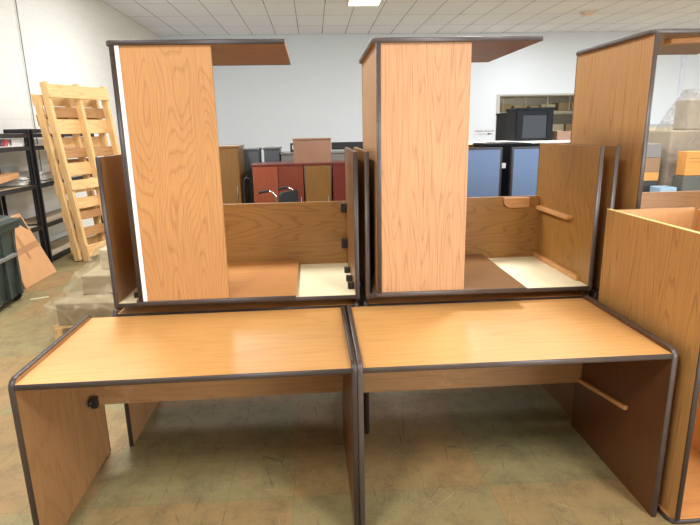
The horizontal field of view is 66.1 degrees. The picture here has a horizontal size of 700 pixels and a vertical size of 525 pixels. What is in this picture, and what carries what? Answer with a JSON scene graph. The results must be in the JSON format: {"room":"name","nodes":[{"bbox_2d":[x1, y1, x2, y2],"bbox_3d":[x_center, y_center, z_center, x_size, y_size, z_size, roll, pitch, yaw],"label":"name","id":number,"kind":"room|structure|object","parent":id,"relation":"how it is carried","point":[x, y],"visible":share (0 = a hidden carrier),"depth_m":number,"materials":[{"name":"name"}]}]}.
{"room":"furniture warehouse","nodes":[
{"label":"furniture warehouse","id":0,"kind":"room"},
{"bbox_2d":[0,0,158,245],"bbox_3d":[-4.358,-1.411,4.181,0.200,4.060,21.350,-2,14,-3],"label":"wall","id":1,"kind":"structure","parent":0,"point":[64,41],"depth_m":8.05,"materials":[{"name":"white paint"}]},
{"bbox_2d":[15,0,41,169],"bbox_3d":[-4.476,-2.722,7.416,0.010,3.060,0.012,-2,14,-3],"label":"cable","id":2,"kind":"object","parent":1,"relation":"attached to","point":[15,0],"visible":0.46,"depth_m":7.45,"materials":[{"name":"white plastic"}]},
{"bbox_2d":[0,251,699,524],"bbox_3d":[4.416,-0.392,8.048,18.200,0.100,27.200,-2,14,-3],"label":"floor","id":3,"kind":"structure","parent":0,"point":[493,455],"depth_m":2.65,"materials":[{"name":"beige concrete"}]},
{"bbox_2d":[0,215,23,306],"bbox_3d":[-3.474,0.025,4.970,0.640,0.860,0.680,-3,14,-7],"label":"trash bin","id":4,"kind":"object","parent":3,"relation":"on","point":[11,285],"visible":1,"depth_m":5.07,"materials":[{"name":"green plastic"}]},
{"bbox_2d":[0,129,47,256],"bbox_3d":[-4.008,-0.552,5.684,0.480,1.660,1.910,-2,14,-3],"label":"shelving unit","id":5,"kind":"object","parent":3,"relation":"on","point":[4,191],"visible":0.54,"depth_m":6.47,"materials":[{"name":"black metal"}]},
{"bbox_2d":[0,173,19,183],"bbox_3d":[-3.991,-0.817,5.672,0.370,0.168,1.220,-2,14,-3],"label":"carton","id":6,"kind":"object","parent":5,"relation":"on","point":[4,177],"visible":1,"depth_m":6.07,"materials":[{"name":"cardboard"}]},
{"bbox_2d":[0,138,22,147],"bbox_3d":[-3.961,-1.244,5.647,0.276,0.094,1.500,-2,14,-3],"label":"printed box","id":7,"kind":"object","parent":5,"relation":"on","point":[11,142],"visible":1,"depth_m":6.15,"materials":[{"name":"white cardboard"}]},
{"bbox_2d":[0,139,9,146],"bbox_3d":[-3.846,-1.326,5.960,0.004,0.076,0.290,-2,14,-3],"label":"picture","id":8,"kind":"object","parent":7,"relation":"attached to","point":[3,142],"depth_m":6.00},
{"bbox_2d":[0,177,28,186],"bbox_3d":[-4.041,-0.958,6.397,0.374,0.099,0.268,-2,14,-3],"label":"paper stack","id":9,"kind":"object","parent":5,"relation":"on","point":[22,181],"visible":0.75,"depth_m":6.34,"materials":[{"name":"white paper"}]},
{"bbox_2d":[10,213,56,288],"bbox_3d":[-3.616,-0.152,5.974,0.273,0.728,0.710,-2,14,-3],"label":"cardboard sheet","id":10,"kind":"object","parent":3,"relation":"on","point":[35,265],"visible":0.73,"depth_m":6.04,"materials":[{"name":"brown cardboard"}]},
{"bbox_2d":[0,129,104,262],"bbox_3d":[-4.138,-1.021,7.593,0.480,1.660,1.910,-2,14,-3],"label":"shelving unit","id":11,"kind":"object","parent":3,"relation":"on","point":[57,248],"visible":0.34,"depth_m":6.89,"materials":[{"name":"black metal"}]},
{"bbox_2d":[3,129,40,133],"bbox_3d":[-4.103,-1.664,6.814,0.300,0.050,0.500,-2,14,-3],"label":"case","id":12,"kind":"object","parent":11,"relation":"on","point":[5,131],"visible":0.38,"depth_m":6.57,"materials":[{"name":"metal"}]},
{"bbox_2d":[17,170,53,182],"bbox_3d":[-4.084,-1.116,6.979,0.414,0.128,0.623,-2,14,-3],"label":"paper stack","id":13,"kind":"object","parent":11,"relation":"on","point":[45,175],"visible":0.34,"depth_m":6.85,"materials":[{"name":"white paper"}]},
{"bbox_2d":[54,323,73,339],"bbox_3d":[-1.849,0.416,4.826,1.060,0.110,1.100,-2,14,-3],"label":"pallet","id":14,"kind":"object","parent":3,"relation":"on","point":[59,331],"visible":0.06,"depth_m":4.27,"materials":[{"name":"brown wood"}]},
{"bbox_2d":[56,287,114,325],"bbox_3d":[-1.851,0.274,4.786,1.000,0.180,1.050,-2,14,-3],"label":"bundle","id":15,"kind":"object","parent":14,"relation":"on","point":[68,313],"visible":0.23,"depth_m":4.26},
{"bbox_2d":[81,264,112,293],"bbox_3d":[-1.791,0.079,4.850,0.900,0.160,0.800,-2,14,-3],"label":"carton","id":16,"kind":"object","parent":15,"relation":"on","point":[97,280],"visible":0.24,"depth_m":4.45,"materials":[{"name":"beige cardboard"}]},
{"bbox_2d":[99,246,108,268],"bbox_3d":[-1.761,-0.109,4.909,0.800,0.170,0.600,-2,14,-3],"label":"carton","id":17,"kind":"object","parent":16,"relation":"on","point":[103,254],"visible":0.2,"depth_m":4.60,"materials":[{"name":"beige cardboard"}]},
{"bbox_2d":[30,94,110,260],"bbox_3d":[-3.503,-1.137,7.131,0.392,2.062,0.985,3,15,18],"label":"wooden pallet","id":18,"kind":"object","parent":3,"relation":"on","point":[76,141],"visible":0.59,"depth_m":6.84,"materials":[{"name":"brown wood"}]},
{"bbox_2d":[39,81,120,261],"bbox_3d":[-3.356,-1.202,7.088,0.387,2.204,1.007,3,15,18],"label":"wooden pallet","id":19,"kind":"object","parent":3,"relation":"on","point":[83,126],"visible":0.63,"depth_m":6.89,"materials":[{"name":"brown wood"}]},
{"bbox_2d":[8,305,359,524],"bbox_3d":[-0.612,0.670,2.370,1.239,0.746,0.722,-2,14,-4],"label":"desk","id":20,"kind":"object","parent":3,"relation":"on","point":[58,399],"visible":1,"depth_m":2.24,"materials":[{"name":"brown wood"}]},
{"bbox_2d":[219,145,246,203],"bbox_3d":[-1.544,-0.721,6.663,0.489,1.425,0.538,-2,14,-3],"label":"cabinet","id":21,"kind":"object","parent":3,"relation":"on","point":[232,165],"visible":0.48,"depth_m":6.36,"materials":[{"name":"brown wood"}]},
{"bbox_2d":[113,299,357,445],"bbox_3d":[-0.577,0.490,3.096,1.208,0.746,0.722,-2,14,-3],"label":"desk","id":22,"kind":"object","parent":3,"relation":"on","point":[137,414],"visible":0.27,"depth_m":2.73,"materials":[{"name":"brown wood"}]},
{"bbox_2d":[95,147,359,309],"bbox_3d":[-0.574,-0.222,2.896,1.188,0.736,0.722,-2,14,-3],"label":"desk","id":23,"kind":"object","parent":22,"relation":"on","point":[323,236],"visible":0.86,"depth_m":3.18,"materials":[{"name":"brown wood"}]},
{"bbox_2d":[106,39,298,305],"bbox_3d":[-0.674,-0.467,2.786,0.756,1.171,0.772,-2,14,-4],"label":"desk","id":24,"kind":"object","parent":23,"relation":"on","point":[164,92],"visible":0.99,"depth_m":2.42,"materials":[{"name":"brown wood"}]},
{"bbox_2d":[243,177,253,202],"bbox_3d":[-1.144,-0.463,6.282,0.080,1.094,0.274,0,14,4],"label":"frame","id":25,"kind":"object","parent":3,"relation":"on","point":[246,177],"visible":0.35,"depth_m":6.08,"materials":[{"name":"black metal"}]},
{"bbox_2d":[244,147,261,202],"bbox_3d":[-1.296,-0.839,7.238,0.259,1.370,0.462,-2,14,-3],"label":"cabinet","id":26,"kind":"object","parent":3,"relation":"on","point":[251,155],"visible":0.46,"depth_m":6.93,"materials":[{"name":"grey laminate"}]},
{"bbox_2d":[263,147,281,161],"bbox_3d":[-1.039,-0.900,7.467,0.224,1.370,0.462,-2,14,-3],"label":"cabinet","id":27,"kind":"object","parent":3,"relation":"on","point":[271,154],"visible":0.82,"depth_m":7.12,"materials":[{"name":"grey metal"}]},
{"bbox_2d":[251,161,304,202],"bbox_3d":[-0.861,-0.637,6.731,0.624,1.205,0.538,-2,14,-3],"label":"cabinet","id":28,"kind":"object","parent":3,"relation":"on","point":[271,176],"visible":0.48,"depth_m":6.39,"materials":[{"name":"red laminate"}]},
{"bbox_2d":[258,186,298,202],"bbox_3d":[-0.821,-0.366,6.113,0.574,0.970,0.605,8,16,31],"label":"chair","id":29,"kind":"object","parent":3,"relation":"on","point":[288,196],"visible":0.31,"depth_m":5.96,"materials":[{"name":"black fabric"}]},
{"bbox_2d":[280,150,344,201],"bbox_3d":[-0.279,-0.922,7.643,1.324,1.300,0.612,-2,14,-3],"label":"cabinet","id":30,"kind":"object","parent":3,"relation":"on","point":[335,154],"depth_m":7.22,"materials":[{"name":"black metal"}]},
{"bbox_2d":[331,142,362,149],"bbox_3d":[0.019,-1.597,7.390,0.550,0.120,0.120,-2,14,-3],"label":"monitor","id":31,"kind":"object","parent":30,"relation":"on","point":[334,145],"visible":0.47,"depth_m":7.34,"materials":[{"name":"black plastic"}]},
{"bbox_2d":[304,162,330,201],"bbox_3d":[-0.391,-0.653,6.759,0.332,1.205,0.538,-2,14,-3],"label":"cabinet","id":32,"kind":"object","parent":3,"relation":"on","point":[317,175],"visible":0.46,"depth_m":6.43,"materials":[{"name":"brown wood"}]},
{"bbox_2d":[292,138,330,162],"bbox_3d":[-0.465,-1.380,6.600,0.465,0.285,0.410,-2,14,-3],"label":"drawer pedestal","id":33,"kind":"object","parent":32,"relation":"on","point":[305,150],"visible":1,"depth_m":6.41,"materials":[{"name":"laminate"}]},
{"bbox_2d":[331,160,344,200],"bbox_3d":[0.062,-0.668,6.786,0.574,1.205,0.538,-2,14,-3],"label":"cabinet","id":34,"kind":"object","parent":3,"relation":"on","point":[337,166],"visible":0.12,"depth_m":6.45,"materials":[{"name":"red laminate"}]},
{"bbox_2d":[358,280,589,433],"bbox_3d":[0.637,0.449,3.169,1.173,0.746,0.722,-2,14,-3],"label":"desk","id":35,"kind":"object","parent":3,"relation":"on","point":[563,393],"visible":0.24,"depth_m":2.81,"materials":[{"name":"brown wood"}]},
{"bbox_2d":[353,143,604,300],"bbox_3d":[0.625,-0.263,2.968,1.153,0.736,0.722,-2,14,-3],"label":"desk","id":36,"kind":"object","parent":35,"relation":"on","point":[546,241],"visible":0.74,"depth_m":3.01,"materials":[{"name":"brown wood"}]},
{"bbox_2d":[359,36,542,296],"bbox_3d":[0.457,-0.504,2.846,0.756,1.171,0.772,-2,14,-3],"label":"desk","id":37,"kind":"object","parent":36,"relation":"on","point":[416,90],"visible":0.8,"depth_m":2.49,"materials":[{"name":"brown wood"}]},
{"bbox_2d":[468,142,484,147],"bbox_3d":[1.299,-0.662,6.215,0.404,1.420,0.412,-2,14,-3],"label":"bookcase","id":38,"kind":"object","parent":3,"relation":"on","point":[470,145],"visible":0.14,"depth_m":5.87,"materials":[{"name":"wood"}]},
{"bbox_2d":[496,113,506,140],"bbox_3d":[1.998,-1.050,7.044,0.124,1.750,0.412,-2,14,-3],"label":"locker","id":39,"kind":"object","parent":3,"relation":"on","point":[501,117],"visible":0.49,"depth_m":6.89,"materials":[{"name":"metal"}]},
{"bbox_2d":[473,142,531,195],"bbox_3d":[1.574,-0.545,5.715,0.444,1.420,0.512,-2,14,-3],"label":"storage cabinet","id":40,"kind":"object","parent":3,"relation":"on","point":[506,146],"visible":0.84,"depth_m":5.36,"materials":[{"name":"black laminate"}]},
{"bbox_2d":[467,146,538,196],"bbox_3d":[1.480,-0.400,5.188,1.400,1.395,0.050,-2,14,-3],"label":"partition panel","id":41,"kind":"object","parent":3,"relation":"on","point":[484,164],"depth_m":5.05,"materials":[{"name":"blue fabric"}]},
{"bbox_2d":[346,295,677,524],"bbox_3d":[0.624,0.627,2.449,1.230,0.746,0.722,-2,14,-3],"label":"desk","id":42,"kind":"object","parent":3,"relation":"on","point":[623,374],"visible":0.95,"depth_m":2.34,"materials":[{"name":"brown laminate"}]},
{"bbox_2d":[481,140,569,146],"bbox_3d":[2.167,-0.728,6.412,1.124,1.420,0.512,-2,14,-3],"label":"countertop","id":43,"kind":"structure","parent":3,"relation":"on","point":[534,143],"depth_m":6.01,"materials":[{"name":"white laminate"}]},
{"bbox_2d":[505,107,554,140],"bbox_3d":[2.078,-1.602,6.239,0.450,0.367,0.340,-2,14,-3],"label":"monitor","id":44,"kind":"object","parent":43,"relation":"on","point":[532,123],"visible":0.89,"depth_m":6.09,"materials":[{"name":"black paint"}]},
{"bbox_2d":[552,131,570,139],"bbox_3d":[2.463,-1.474,6.238,0.240,0.100,0.265,-2,14,-3],"label":"carton","id":45,"kind":"object","parent":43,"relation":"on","point":[556,135],"visible":0.52,"depth_m":6.11,"materials":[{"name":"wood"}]},
{"bbox_2d":[499,95,573,114],"bbox_3d":[5.897,-4.706,17.698,3.600,3.600,1.000,-2,14,-3],"label":"rack","id":46,"kind":"object","parent":3,"relation":"on","point":[556,112],"visible":0.02,"depth_m":17.23,"materials":[{"name":"metal"}]},
{"bbox_2d":[500,105,511,110],"bbox_3d":[4.943,-4.997,17.428,0.411,0.209,0.500,-2,14,-3],"label":"carton","id":47,"kind":"object","parent":46,"relation":"on","point":[505,106],"visible":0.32,"depth_m":17.18,"materials":[{"name":"brown cardboard"}]},
{"bbox_2d":[511,105,526,107],"bbox_3d":[5.444,-4.996,17.462,0.415,0.174,0.500,-2,14,-3],"label":"carton","id":48,"kind":"object","parent":46,"relation":"on","point":[522,106],"visible":0.34,"depth_m":17.21,"materials":[{"name":"brown cardboard"}]},
{"bbox_2d":[536,104,554,106],"bbox_3d":[6.358,-5.040,17.514,0.451,0.199,0.500,-2,14,-3],"label":"carton","id":49,"kind":"object","parent":46,"relation":"on","point":[541,105],"visible":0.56,"depth_m":17.26,"materials":[{"name":"brown cardboard"}]},
{"bbox_2d":[552,124,563,130],"bbox_3d":[6.693,-4.407,17.692,0.468,0.273,0.500,-2,14,-3],"label":"carton","id":50,"kind":"object","parent":46,"relation":"on","point":[556,127],"visible":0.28,"depth_m":17.45,"materials":[{"name":"brown cardboard"}]},
{"bbox_2d":[552,102,570,109],"bbox_3d":[6.885,-5.080,17.540,0.394,0.246,0.500,-2,14,-3],"label":"carton","id":51,"kind":"object","parent":46,"relation":"on","point":[562,105],"visible":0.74,"depth_m":17.30,"materials":[{"name":"brown cardboard"}]},
{"bbox_2d":[564,124,571,130],"bbox_3d":[7.207,-4.424,17.723,0.415,0.272,0.500,-2,14,-3],"label":"carton","id":52,"kind":"object","parent":46,"relation":"on","point":[567,127],"visible":0.24,"depth_m":17.48,"materials":[{"name":"brown cardboard"}]},
{"bbox_2d":[589,286,597,300],"bbox_3d":[1.839,0.407,3.246,1.183,0.746,0.722,-2,14,-3],"label":"desk","id":53,"kind":"object","parent":3,"relation":"on","point":[593,293],"visible":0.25,"depth_m":2.80,"materials":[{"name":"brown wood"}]},
{"bbox_2d":[552,143,699,289],"bbox_3d":[1.856,-0.310,3.061,1.183,0.736,0.722,-2,14,-3],"label":"desk","id":54,"kind":"object","parent":53,"relation":"on","point":[671,199],"visible":0.09,"depth_m":2.79,"materials":[{"name":"brown wood"}]},
{"bbox_2d":[570,28,699,209],"bbox_3d":[1.731,-0.577,2.969,0.756,1.206,0.757,-2,14,-3],"label":"desk","id":55,"kind":"object","parent":54,"relation":"on","point":[615,79],"visible":0.45,"depth_m":2.73,"materials":[{"name":"brown wood"}]},
{"bbox_2d":[598,207,699,523],"bbox_3d":[1.637,0.389,2.418,0.756,1.186,0.742,-2,14,-3],"label":"desk","id":56,"kind":"object","parent":3,"relation":"on","point":[650,269],"visible":0.58,"depth_m":2.22,"materials":[{"name":"orange wood"}]},
{"bbox_3d":[4.192,-0.491,6.712,1.524,0.740,0.912,-2,14,-3],"label":"worktable","id":57,"kind":"object","parent":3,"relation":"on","visible":0},
{"bbox_2d":[642,181,657,191],"bbox_3d":[3.555,-0.919,6.570,0.220,0.180,0.300,-2,14,-3],"label":"storage box","id":58,"kind":"object","parent":57,"relation":"on","point":[646,184],"visible":0.13,"depth_m":6.42,"materials":[{"name":"grey plastic"}]},
{"bbox_2d":[644,172,658,180],"bbox_3d":[3.552,-1.056,6.536,0.220,0.100,0.300,-2,14,-3],"label":"storage box","id":59,"kind":"object","parent":58,"relation":"on","point":[648,176],"visible":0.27,"depth_m":6.39,"materials":[{"name":"orange cardboard"}]},
{"bbox_2d":[645,157,660,171],"bbox_3d":[3.550,-1.188,6.503,0.220,0.170,0.300,-2,14,-3],"label":"storage box","id":60,"kind":"object","parent":59,"relation":"on","point":[652,164],"visible":0.27,"depth_m":6.36,"materials":[{"name":"brown cardboard"}]},
{"bbox_2d":[646,143,661,157],"bbox_3d":[3.546,-1.349,6.464,0.220,0.160,0.300,-2,14,-3],"label":"storage box","id":61,"kind":"object","parent":60,"relation":"on","point":[653,149],"visible":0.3,"depth_m":6.32,"materials":[{"name":"grey cardboard"}]},
{"bbox_2d":[650,185,676,191],"bbox_3d":[3.646,-0.821,6.270,0.200,0.130,0.200,-2,14,-3],"label":"storage box","id":62,"kind":"object","parent":57,"relation":"on","point":[665,188],"visible":0.49,"depth_m":6.17,"materials":[{"name":"blue plastic"}]},
{"bbox_2d":[648,91,699,185],"bbox_3d":[4.064,-1.498,6.669,0.781,1.240,0.744,-2,14,-3],"label":"load","id":63,"kind":"object","parent":57,"relation":"on","point":[685,134],"visible":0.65,"depth_m":6.47,"materials":[{"name":"beige cardboard"}]},
{"bbox_2d":[671,175,699,190],"bbox_3d":[4.096,-0.891,6.257,0.620,0.255,0.200,-2,14,-3],"label":"tote","id":64,"kind":"object","parent":57,"relation":"on","point":[683,183],"visible":0.54,"depth_m":6.15,"materials":[{"name":"grey plastic"}]},
{"bbox_2d":[676,151,699,175],"bbox_3d":[4.101,-1.148,6.189,0.600,0.270,0.162,-2,14,-3],"label":"carton","id":65,"kind":"object","parent":64,"relation":"on","point":[688,162],"visible":1,"depth_m":6.12,"materials":[{"name":"orange cardboard"}]},
{"bbox_2d":[101,0,699,35],"bbox_3d":[4.338,-4.430,7.052,18.200,0.100,27.200,-2,14,-3],"label":"ceiling","id":66,"kind":"structure","parent":0,"point":[161,17],"depth_m":12.20,"materials":[{"name":"tile"}]},
{"bbox_2d":[347,0,381,5],"bbox_3d":[0.303,-5.026,10.160,0.660,0.080,1.260,-2,14,-3],"label":"ceiling light","id":67,"kind":"object","parent":66,"relation":"attached to","point":[349,2],"visible":1,"depth_m":10.57,"materials":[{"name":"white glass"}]},
{"bbox_2d":[579,10,596,14],"bbox_3d":[5.349,-5.611,12.094,0.320,0.060,0.240,-2,14,-3],"label":"ceiling sensor","id":68,"kind":"object","parent":66,"relation":"attached to","point":[594,11],"visible":1,"depth_m":12.01,"materials":[{"name":"beige plastic"}]},
{"bbox_2d":[159,32,699,161],"bbox_3d":[3.883,-4.278,15.159,18.150,4.060,0.200,-2,14,-3],"label":"wall","id":69,"kind":"structure","parent":0,"point":[318,95],"depth_m":14.76,"materials":[{"name":"white paint"}]},
{"bbox_2d":[474,129,495,135],"bbox_3d":[3.806,-3.672,15.195,0.620,0.190,0.008,-2,14,-3],"label":"wall sign","id":70,"kind":"object","parent":69,"relation":"attached to","point":[477,132],"visible":1,"depth_m":15.19,"materials":[{"name":"white paper"}]},
{"bbox_2d":[495,93,573,140],"bbox_3d":[5.391,-3.548,15.425,2.560,2.460,0.230,-2,14,-3],"label":"trim","id":71,"kind":"structure","parent":69,"relation":"attached to","point":[498,95],"depth_m":15.02,"materials":[{"name":"paint"}]},
{"bbox_2d":[649,126,672,129],"bbox_3d":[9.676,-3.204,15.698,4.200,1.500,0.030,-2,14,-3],"label":"trim","id":72,"kind":"structure","parent":69,"relation":"attached to","point":[650,128],"depth_m":15.47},
{"bbox_2d":[650,124,672,126],"bbox_3d":[9.662,-3.969,15.500,4.200,0.080,0.050,-2,14,-3],"label":"trim","id":73,"kind":"structure","parent":69,"relation":"attached to","point":[651,125],"depth_m":15.43,"materials":[{"name":"grey paint"}]},
{"bbox_2d":[676,55,686,100],"bbox_3d":[9.368,-5.203,15.182,0.140,2.480,0.040,-2,14,-3],"label":"trim","id":74,"kind":"structure","parent":69,"relation":"attached to","point":[684,57],"depth_m":15.16,"materials":[{"name":"white paint"}]},
{"bbox_2d":[500,97,573,123],"bbox_3d":[6.078,-5.708,20.788,8.000,4.060,0.200,-2,14,-3],"label":"wall","id":75,"kind":"structure","parent":0,"point":[564,118],"depth_m":20.67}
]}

